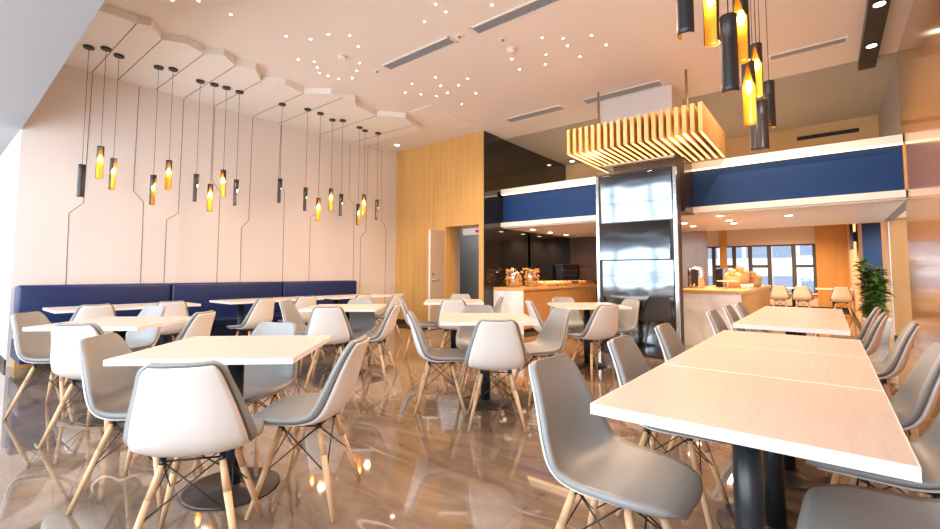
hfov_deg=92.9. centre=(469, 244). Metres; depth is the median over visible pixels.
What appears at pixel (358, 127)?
pendant light
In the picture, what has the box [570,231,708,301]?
wall
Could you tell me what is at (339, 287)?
cushion
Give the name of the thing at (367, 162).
trim
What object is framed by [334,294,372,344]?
dining chair
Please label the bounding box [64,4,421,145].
ceiling panel
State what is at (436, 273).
door
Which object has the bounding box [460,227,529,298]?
wall
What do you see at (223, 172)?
pendant light
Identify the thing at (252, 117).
trim
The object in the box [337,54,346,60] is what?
smoke detector
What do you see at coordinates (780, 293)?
dining chair
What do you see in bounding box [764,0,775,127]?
pendant light
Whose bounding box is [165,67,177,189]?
pendant light
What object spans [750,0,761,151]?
pendant light
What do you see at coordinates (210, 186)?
pendant light
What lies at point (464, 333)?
dining chair
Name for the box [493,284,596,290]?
countertop
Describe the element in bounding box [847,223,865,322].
wall
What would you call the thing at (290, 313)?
dining chair
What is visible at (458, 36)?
ceiling disc
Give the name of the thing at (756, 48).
pendant light
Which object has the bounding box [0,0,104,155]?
ceiling
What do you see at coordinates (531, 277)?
canister
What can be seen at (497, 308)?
dining chair
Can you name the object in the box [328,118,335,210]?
pendant light
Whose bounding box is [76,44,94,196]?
pendant light
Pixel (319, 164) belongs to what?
trim
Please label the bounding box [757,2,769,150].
pendant light
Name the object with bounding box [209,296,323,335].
dining table
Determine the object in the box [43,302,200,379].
dining table
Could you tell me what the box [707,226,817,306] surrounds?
wall
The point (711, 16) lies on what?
pendant light
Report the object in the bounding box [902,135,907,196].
trim
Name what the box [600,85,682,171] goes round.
wall column
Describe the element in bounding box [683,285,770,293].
countertop
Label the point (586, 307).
dining table
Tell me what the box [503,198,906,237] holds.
ceiling
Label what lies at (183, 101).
trim
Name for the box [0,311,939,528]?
floor
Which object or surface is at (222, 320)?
seat cushion
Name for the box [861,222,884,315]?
wall
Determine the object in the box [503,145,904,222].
panel
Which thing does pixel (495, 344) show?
dining chair
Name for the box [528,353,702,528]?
dining chair
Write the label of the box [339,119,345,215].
pendant light
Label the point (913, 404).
dining chair
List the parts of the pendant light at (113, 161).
cord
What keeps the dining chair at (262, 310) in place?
on the floor
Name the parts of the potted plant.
pot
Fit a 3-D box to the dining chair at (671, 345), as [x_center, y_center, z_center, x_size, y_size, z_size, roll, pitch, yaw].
[1.468,0.922,2.780,0.558,0.818,0.479,-3,-4,37]
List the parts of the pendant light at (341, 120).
cord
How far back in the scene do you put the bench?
6.53 m
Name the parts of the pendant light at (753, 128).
cord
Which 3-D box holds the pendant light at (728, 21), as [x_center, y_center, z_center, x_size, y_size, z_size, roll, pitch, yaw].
[1.281,-1.701,2.251,0.110,1.920,0.110,3,-5,-41]
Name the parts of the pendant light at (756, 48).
cord, bulb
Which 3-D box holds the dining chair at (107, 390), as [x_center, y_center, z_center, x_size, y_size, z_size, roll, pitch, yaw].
[-1.733,0.891,2.375,0.558,0.818,0.479,1,-4,-6]
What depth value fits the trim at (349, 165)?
9.36 m
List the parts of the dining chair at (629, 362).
leg, leg, leg, leg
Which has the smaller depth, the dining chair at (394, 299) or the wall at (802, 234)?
the dining chair at (394, 299)
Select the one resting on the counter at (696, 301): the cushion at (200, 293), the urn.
the urn
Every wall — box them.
[0,134,17,356]
[3,65,396,367]
[395,132,479,320]
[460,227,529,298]
[479,131,569,301]
[566,115,905,217]
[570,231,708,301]
[613,156,693,215]
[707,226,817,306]
[815,224,850,307]
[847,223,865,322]
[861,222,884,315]
[878,0,939,362]
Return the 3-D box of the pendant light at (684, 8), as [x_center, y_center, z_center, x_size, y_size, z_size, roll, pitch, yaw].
[0.990,-1.811,2.094,0.110,1.720,0.110,2,-4,-21]
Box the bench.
[10,280,356,368]
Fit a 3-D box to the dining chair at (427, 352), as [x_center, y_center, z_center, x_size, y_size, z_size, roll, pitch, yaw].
[-0.265,0.984,3.818,0.558,0.818,0.479,0,-4,-5]
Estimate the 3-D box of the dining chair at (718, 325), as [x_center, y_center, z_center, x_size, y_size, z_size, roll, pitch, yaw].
[2.379,0.992,3.868,0.558,0.818,0.479,-3,-5,39]
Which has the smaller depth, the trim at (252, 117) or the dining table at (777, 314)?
the dining table at (777, 314)
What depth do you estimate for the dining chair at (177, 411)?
1.70 m
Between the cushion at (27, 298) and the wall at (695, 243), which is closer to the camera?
the cushion at (27, 298)
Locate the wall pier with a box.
[889,218,911,335]
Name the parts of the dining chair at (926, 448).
leg, leg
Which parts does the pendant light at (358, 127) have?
cord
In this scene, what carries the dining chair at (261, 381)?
on the floor
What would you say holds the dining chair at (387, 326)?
on the floor
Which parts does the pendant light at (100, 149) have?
cord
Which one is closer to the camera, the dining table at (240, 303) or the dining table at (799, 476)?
the dining table at (799, 476)
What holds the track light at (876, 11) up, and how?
attached to the ceiling at (643, 46)
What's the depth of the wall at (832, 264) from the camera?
13.92 m
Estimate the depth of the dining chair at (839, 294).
11.30 m
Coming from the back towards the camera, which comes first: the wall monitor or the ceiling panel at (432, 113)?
the wall monitor
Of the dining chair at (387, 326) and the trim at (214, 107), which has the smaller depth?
the dining chair at (387, 326)
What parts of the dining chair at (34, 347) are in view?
leg, leg, leg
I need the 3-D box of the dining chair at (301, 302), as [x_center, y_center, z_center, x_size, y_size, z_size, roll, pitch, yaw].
[-2.509,1.147,6.505,0.558,0.818,0.479,-3,-5,41]
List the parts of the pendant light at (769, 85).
cord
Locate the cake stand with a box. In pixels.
[718,280,737,288]
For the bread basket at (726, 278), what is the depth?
8.14 m
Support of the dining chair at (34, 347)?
on the floor
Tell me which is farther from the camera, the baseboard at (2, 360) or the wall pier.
the wall pier
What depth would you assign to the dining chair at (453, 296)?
7.04 m
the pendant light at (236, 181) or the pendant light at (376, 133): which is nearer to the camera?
the pendant light at (236, 181)
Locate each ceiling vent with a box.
[381,36,457,70]
[470,0,562,34]
[504,105,566,122]
[581,80,664,104]
[768,36,847,60]
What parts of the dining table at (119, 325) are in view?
plate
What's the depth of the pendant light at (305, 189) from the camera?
7.33 m
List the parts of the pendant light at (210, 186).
cord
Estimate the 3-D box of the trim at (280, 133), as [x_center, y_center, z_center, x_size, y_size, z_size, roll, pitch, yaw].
[-3.446,-0.726,8.154,0.003,2.950,0.138,-3,-5,39]
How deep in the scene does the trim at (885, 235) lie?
8.00 m
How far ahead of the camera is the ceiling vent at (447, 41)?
5.70 m
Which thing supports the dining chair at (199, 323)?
on the floor
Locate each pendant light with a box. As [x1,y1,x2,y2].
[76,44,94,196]
[95,46,111,178]
[108,53,124,189]
[149,65,163,204]
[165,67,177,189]
[193,79,204,201]
[207,82,218,211]
[220,86,230,196]
[233,90,243,205]
[277,103,285,202]
[303,108,310,210]
[316,112,323,220]
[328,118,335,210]
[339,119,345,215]
[356,126,362,224]
[362,129,367,214]
[375,132,380,219]
[676,0,693,39]
[702,0,719,46]
[719,0,739,95]
[732,0,750,63]
[741,60,756,125]
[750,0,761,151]
[750,0,763,97]
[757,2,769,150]
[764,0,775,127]
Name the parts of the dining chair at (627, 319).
leg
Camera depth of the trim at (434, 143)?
9.83 m
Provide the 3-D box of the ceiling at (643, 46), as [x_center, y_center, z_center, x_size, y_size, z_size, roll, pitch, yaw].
[-0.642,-2.468,6.640,11.500,0.150,12.100,-3,-5,39]
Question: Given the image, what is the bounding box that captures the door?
[428,229,460,329]
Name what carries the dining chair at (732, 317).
on the floor
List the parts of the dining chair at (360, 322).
leg, leg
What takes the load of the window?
in the wall at (802, 234)
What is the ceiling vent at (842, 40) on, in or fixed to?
in the ceiling at (643, 46)
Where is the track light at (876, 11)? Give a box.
[858,0,890,70]
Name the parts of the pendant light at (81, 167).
cord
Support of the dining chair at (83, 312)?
on the floor
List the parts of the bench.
seat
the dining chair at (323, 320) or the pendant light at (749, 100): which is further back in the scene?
the dining chair at (323, 320)
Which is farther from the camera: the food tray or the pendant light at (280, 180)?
the food tray
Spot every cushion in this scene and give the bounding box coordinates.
[12,283,170,331]
[169,281,281,315]
[212,312,282,327]
[279,280,356,304]
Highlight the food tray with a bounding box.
[537,284,556,286]
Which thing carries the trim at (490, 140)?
attached to the wall at (518, 166)
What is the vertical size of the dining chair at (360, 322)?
0.818 m
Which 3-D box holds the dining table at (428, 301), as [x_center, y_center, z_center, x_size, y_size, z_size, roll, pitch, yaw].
[-0.231,1.168,6.296,0.800,0.750,0.800,0,-4,-2]
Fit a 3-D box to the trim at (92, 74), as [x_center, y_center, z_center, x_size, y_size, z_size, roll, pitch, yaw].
[-5.211,-0.867,5.952,0.003,2.950,0.168,-3,-5,39]
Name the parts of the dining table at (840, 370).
plate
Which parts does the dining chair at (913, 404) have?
leg, leg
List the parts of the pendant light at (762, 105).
cord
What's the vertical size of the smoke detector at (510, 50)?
0.045 m
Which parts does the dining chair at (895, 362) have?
leg, leg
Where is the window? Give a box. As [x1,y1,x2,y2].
[708,244,817,294]
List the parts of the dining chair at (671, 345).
leg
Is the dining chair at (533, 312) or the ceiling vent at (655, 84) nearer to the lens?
the dining chair at (533, 312)
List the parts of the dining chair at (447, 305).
leg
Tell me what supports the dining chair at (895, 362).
on the floor
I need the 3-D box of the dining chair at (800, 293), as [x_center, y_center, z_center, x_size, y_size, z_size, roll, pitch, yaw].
[9.030,1.520,12.116,0.479,0.818,0.558,-3,-5,41]
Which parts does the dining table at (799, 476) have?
plate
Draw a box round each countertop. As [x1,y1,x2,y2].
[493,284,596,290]
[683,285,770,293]
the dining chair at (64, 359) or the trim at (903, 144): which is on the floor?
the dining chair at (64, 359)
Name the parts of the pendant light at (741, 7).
bulb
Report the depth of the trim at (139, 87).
6.47 m
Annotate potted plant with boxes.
[852,259,896,342]
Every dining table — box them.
[22,316,190,425]
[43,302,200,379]
[103,335,331,510]
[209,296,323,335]
[298,304,385,375]
[316,294,391,303]
[424,299,483,348]
[440,313,538,409]
[547,302,631,368]
[590,364,921,528]
[663,343,883,528]
[701,330,867,491]
[733,316,850,335]
[748,310,845,335]
[759,306,843,335]
[786,287,809,306]
[815,288,851,317]
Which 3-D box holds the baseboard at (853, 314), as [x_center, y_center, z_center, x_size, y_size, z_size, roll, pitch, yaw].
[9.684,1.822,11.228,0.015,0.100,5.980,-3,-5,39]
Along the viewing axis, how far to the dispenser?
8.65 m
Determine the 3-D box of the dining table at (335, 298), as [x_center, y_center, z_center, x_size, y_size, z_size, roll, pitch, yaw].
[-2.016,1.252,7.696,0.680,0.750,1.200,-3,-5,39]
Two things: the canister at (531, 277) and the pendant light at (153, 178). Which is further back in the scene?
the canister at (531, 277)
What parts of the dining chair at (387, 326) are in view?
leg, leg, leg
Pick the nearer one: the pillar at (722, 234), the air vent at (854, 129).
the air vent at (854, 129)
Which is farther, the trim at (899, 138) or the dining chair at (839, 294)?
the dining chair at (839, 294)
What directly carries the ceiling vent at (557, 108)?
in the ceiling at (643, 46)
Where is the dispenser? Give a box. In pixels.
[716,268,728,286]
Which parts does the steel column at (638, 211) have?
steel panel, steel panel, rail, steel panel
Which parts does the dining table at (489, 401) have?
plate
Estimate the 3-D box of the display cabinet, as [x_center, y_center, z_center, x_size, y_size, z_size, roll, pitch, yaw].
[2.413,0.737,11.108,0.220,0.500,0.880,-3,-5,39]
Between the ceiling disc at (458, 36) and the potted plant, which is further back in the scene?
the potted plant
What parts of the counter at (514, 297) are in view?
kick plate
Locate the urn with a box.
[688,266,704,287]
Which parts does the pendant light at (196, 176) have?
cord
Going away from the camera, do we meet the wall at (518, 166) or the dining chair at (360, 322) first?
the dining chair at (360, 322)
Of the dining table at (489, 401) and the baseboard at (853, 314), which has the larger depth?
the baseboard at (853, 314)
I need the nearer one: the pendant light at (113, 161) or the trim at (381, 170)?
the pendant light at (113, 161)
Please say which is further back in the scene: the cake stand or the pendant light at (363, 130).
the pendant light at (363, 130)
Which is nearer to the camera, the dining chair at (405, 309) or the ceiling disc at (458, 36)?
the ceiling disc at (458, 36)
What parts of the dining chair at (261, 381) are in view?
leg, leg, leg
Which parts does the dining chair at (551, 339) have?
leg, leg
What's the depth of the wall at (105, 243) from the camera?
6.90 m
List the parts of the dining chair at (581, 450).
leg, leg, leg, leg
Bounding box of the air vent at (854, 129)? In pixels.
[797,128,858,140]
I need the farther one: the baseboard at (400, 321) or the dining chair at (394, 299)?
the baseboard at (400, 321)
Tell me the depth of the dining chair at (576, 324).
6.12 m
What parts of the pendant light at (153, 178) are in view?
cord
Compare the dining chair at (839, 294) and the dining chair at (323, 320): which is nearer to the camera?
the dining chair at (323, 320)
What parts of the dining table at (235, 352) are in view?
plate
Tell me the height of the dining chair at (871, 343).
0.818 m
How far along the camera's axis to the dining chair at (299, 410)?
2.18 m
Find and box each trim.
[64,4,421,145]
[65,74,92,284]
[91,23,411,142]
[133,87,143,282]
[164,101,183,275]
[212,107,219,281]
[240,117,252,275]
[278,133,284,280]
[309,164,319,264]
[349,165,353,265]
[360,162,367,254]
[381,170,385,308]
[400,143,475,311]
[484,131,497,308]
[501,134,903,194]
[501,190,906,227]
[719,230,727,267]
[881,221,894,339]
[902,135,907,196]
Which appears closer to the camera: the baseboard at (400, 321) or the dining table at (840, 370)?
the dining table at (840, 370)
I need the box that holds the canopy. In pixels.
[567,69,725,172]
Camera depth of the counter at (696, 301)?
7.11 m
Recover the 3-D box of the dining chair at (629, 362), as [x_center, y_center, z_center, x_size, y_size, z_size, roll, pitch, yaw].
[0.985,0.885,2.194,0.558,0.818,0.479,-3,-4,37]
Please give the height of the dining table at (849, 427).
0.750 m
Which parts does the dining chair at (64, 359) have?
leg, leg, leg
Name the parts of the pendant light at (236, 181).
cord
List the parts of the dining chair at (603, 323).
leg, leg, leg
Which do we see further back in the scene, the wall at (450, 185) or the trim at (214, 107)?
the wall at (450, 185)
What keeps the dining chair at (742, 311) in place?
on the floor
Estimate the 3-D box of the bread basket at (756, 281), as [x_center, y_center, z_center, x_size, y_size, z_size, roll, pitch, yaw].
[5.536,0.736,8.732,0.300,0.180,0.300,-3,-5,39]
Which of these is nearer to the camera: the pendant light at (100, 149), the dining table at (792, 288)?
the pendant light at (100, 149)
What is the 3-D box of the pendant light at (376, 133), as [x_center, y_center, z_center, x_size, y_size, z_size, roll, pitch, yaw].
[-1.794,-1.330,8.658,0.110,1.705,0.110,2,-4,-25]
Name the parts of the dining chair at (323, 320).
leg, leg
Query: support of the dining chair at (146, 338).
on the floor
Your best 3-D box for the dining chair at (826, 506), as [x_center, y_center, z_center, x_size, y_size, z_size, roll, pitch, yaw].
[1.221,0.823,1.188,0.558,0.818,0.479,-3,-5,41]
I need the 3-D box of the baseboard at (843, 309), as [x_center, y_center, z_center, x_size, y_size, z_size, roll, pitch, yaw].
[9.337,2.077,15.336,5.700,0.100,0.025,-3,-5,39]
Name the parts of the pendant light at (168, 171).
cord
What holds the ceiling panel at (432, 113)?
in the ceiling at (643, 46)
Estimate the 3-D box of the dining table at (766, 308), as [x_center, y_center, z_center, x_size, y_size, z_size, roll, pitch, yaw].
[3.633,1.088,4.885,0.710,0.750,0.818,-3,-5,39]
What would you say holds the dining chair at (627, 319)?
on the floor
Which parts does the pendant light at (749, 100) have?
bulb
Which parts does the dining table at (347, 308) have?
plate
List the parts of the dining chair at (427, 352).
leg, leg, leg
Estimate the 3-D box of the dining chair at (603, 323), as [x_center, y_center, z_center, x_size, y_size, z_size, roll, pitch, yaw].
[1.396,1.062,5.020,0.479,0.818,0.558,2,-4,-24]
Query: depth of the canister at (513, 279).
8.94 m
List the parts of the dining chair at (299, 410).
leg, leg, leg, leg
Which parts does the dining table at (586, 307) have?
plate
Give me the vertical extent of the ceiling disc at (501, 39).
0.020 m
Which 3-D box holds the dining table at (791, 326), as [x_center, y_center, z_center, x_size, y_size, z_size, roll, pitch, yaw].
[2.608,1.006,3.607,0.710,0.750,0.818,-3,-5,39]
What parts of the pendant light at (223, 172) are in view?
cord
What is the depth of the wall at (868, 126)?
8.60 m
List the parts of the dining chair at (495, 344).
leg, leg, leg, leg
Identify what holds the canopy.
hanging from the ceiling at (643, 46)
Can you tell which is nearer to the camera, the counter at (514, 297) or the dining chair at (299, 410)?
the dining chair at (299, 410)
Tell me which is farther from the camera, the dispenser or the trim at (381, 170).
the trim at (381, 170)
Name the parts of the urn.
panel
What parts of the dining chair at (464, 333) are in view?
leg, leg, leg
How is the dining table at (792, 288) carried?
on the floor
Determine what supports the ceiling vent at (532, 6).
in the ceiling at (643, 46)
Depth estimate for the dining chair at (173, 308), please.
5.24 m
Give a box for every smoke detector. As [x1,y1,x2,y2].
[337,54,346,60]
[506,47,515,53]
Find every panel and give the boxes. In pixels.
[409,105,474,129]
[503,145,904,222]
[504,52,897,164]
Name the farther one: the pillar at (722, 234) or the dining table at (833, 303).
the pillar at (722, 234)
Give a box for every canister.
[505,269,522,286]
[522,268,539,286]
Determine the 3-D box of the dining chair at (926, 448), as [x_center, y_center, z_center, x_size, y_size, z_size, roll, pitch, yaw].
[1.596,0.853,1.656,0.558,0.818,0.479,-3,-5,39]
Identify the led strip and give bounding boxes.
[502,142,902,195]
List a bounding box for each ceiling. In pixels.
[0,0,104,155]
[103,0,913,151]
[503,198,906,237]
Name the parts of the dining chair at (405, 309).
leg, leg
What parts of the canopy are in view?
hanging rod, hanging rod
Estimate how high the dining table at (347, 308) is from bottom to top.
0.750 m
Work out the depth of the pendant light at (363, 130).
8.48 m
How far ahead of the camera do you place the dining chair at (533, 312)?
5.34 m
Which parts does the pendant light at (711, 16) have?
bulb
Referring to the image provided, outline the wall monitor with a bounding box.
[848,224,856,250]
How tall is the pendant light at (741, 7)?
1.670 m
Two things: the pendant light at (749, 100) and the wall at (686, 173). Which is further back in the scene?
the wall at (686, 173)
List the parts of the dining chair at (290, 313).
leg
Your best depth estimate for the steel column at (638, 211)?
6.20 m
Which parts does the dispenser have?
panel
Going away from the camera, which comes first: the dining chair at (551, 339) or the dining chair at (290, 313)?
the dining chair at (551, 339)
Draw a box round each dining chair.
[3,311,68,419]
[37,323,143,448]
[54,303,115,386]
[66,333,203,514]
[123,360,263,528]
[126,305,165,351]
[146,300,188,348]
[174,310,215,341]
[191,322,299,476]
[227,298,274,335]
[245,335,369,522]
[278,296,316,324]
[279,300,327,372]
[304,306,353,388]
[332,299,376,371]
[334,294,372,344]
[352,302,400,382]
[375,293,403,344]
[399,297,438,359]
[406,311,466,416]
[436,299,466,362]
[446,294,470,347]
[456,305,504,396]
[464,319,527,431]
[494,296,503,312]
[509,307,570,405]
[525,300,572,363]
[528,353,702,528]
[549,297,583,356]
[568,304,618,381]
[593,299,639,369]
[607,334,731,528]
[654,323,685,453]
[706,310,728,334]
[723,305,746,331]
[734,302,775,333]
[770,285,789,306]
[792,286,813,307]
[796,484,939,528]
[805,413,939,498]
[825,342,939,497]
[827,307,880,343]
[830,287,853,318]
[862,311,889,355]
[871,321,919,439]
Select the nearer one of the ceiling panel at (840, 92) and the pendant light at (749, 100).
the pendant light at (749, 100)
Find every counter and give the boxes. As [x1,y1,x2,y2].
[493,284,596,333]
[683,285,770,345]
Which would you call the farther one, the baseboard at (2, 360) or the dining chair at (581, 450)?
the baseboard at (2, 360)
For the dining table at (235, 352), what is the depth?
2.31 m
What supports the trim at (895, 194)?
attached to the wall at (686, 173)
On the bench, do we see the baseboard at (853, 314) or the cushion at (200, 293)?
the cushion at (200, 293)
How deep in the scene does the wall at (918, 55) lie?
4.63 m
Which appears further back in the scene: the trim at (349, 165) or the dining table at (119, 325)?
the trim at (349, 165)
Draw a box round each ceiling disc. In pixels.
[455,34,463,38]
[498,37,506,41]
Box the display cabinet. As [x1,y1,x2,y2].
[555,264,578,280]
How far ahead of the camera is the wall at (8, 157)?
5.96 m
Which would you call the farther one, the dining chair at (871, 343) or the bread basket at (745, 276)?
the bread basket at (745, 276)
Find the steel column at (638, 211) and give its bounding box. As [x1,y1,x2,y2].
[595,163,684,358]
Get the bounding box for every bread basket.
[724,276,741,287]
[741,273,749,283]
[749,278,761,286]
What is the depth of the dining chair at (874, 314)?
4.37 m
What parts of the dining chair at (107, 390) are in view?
leg, leg, leg, leg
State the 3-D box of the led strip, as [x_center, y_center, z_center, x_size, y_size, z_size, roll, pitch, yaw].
[3.003,-1.138,7.380,5.990,0.018,0.040,-3,-5,39]
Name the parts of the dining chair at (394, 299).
leg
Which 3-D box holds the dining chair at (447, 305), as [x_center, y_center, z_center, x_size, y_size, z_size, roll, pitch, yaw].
[-0.197,1.113,5.889,0.479,0.818,0.558,0,-4,4]
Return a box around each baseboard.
[0,355,5,367]
[396,319,406,323]
[770,305,848,310]
[850,308,861,328]
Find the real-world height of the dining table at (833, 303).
0.750 m
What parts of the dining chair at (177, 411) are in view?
leg, leg, leg, leg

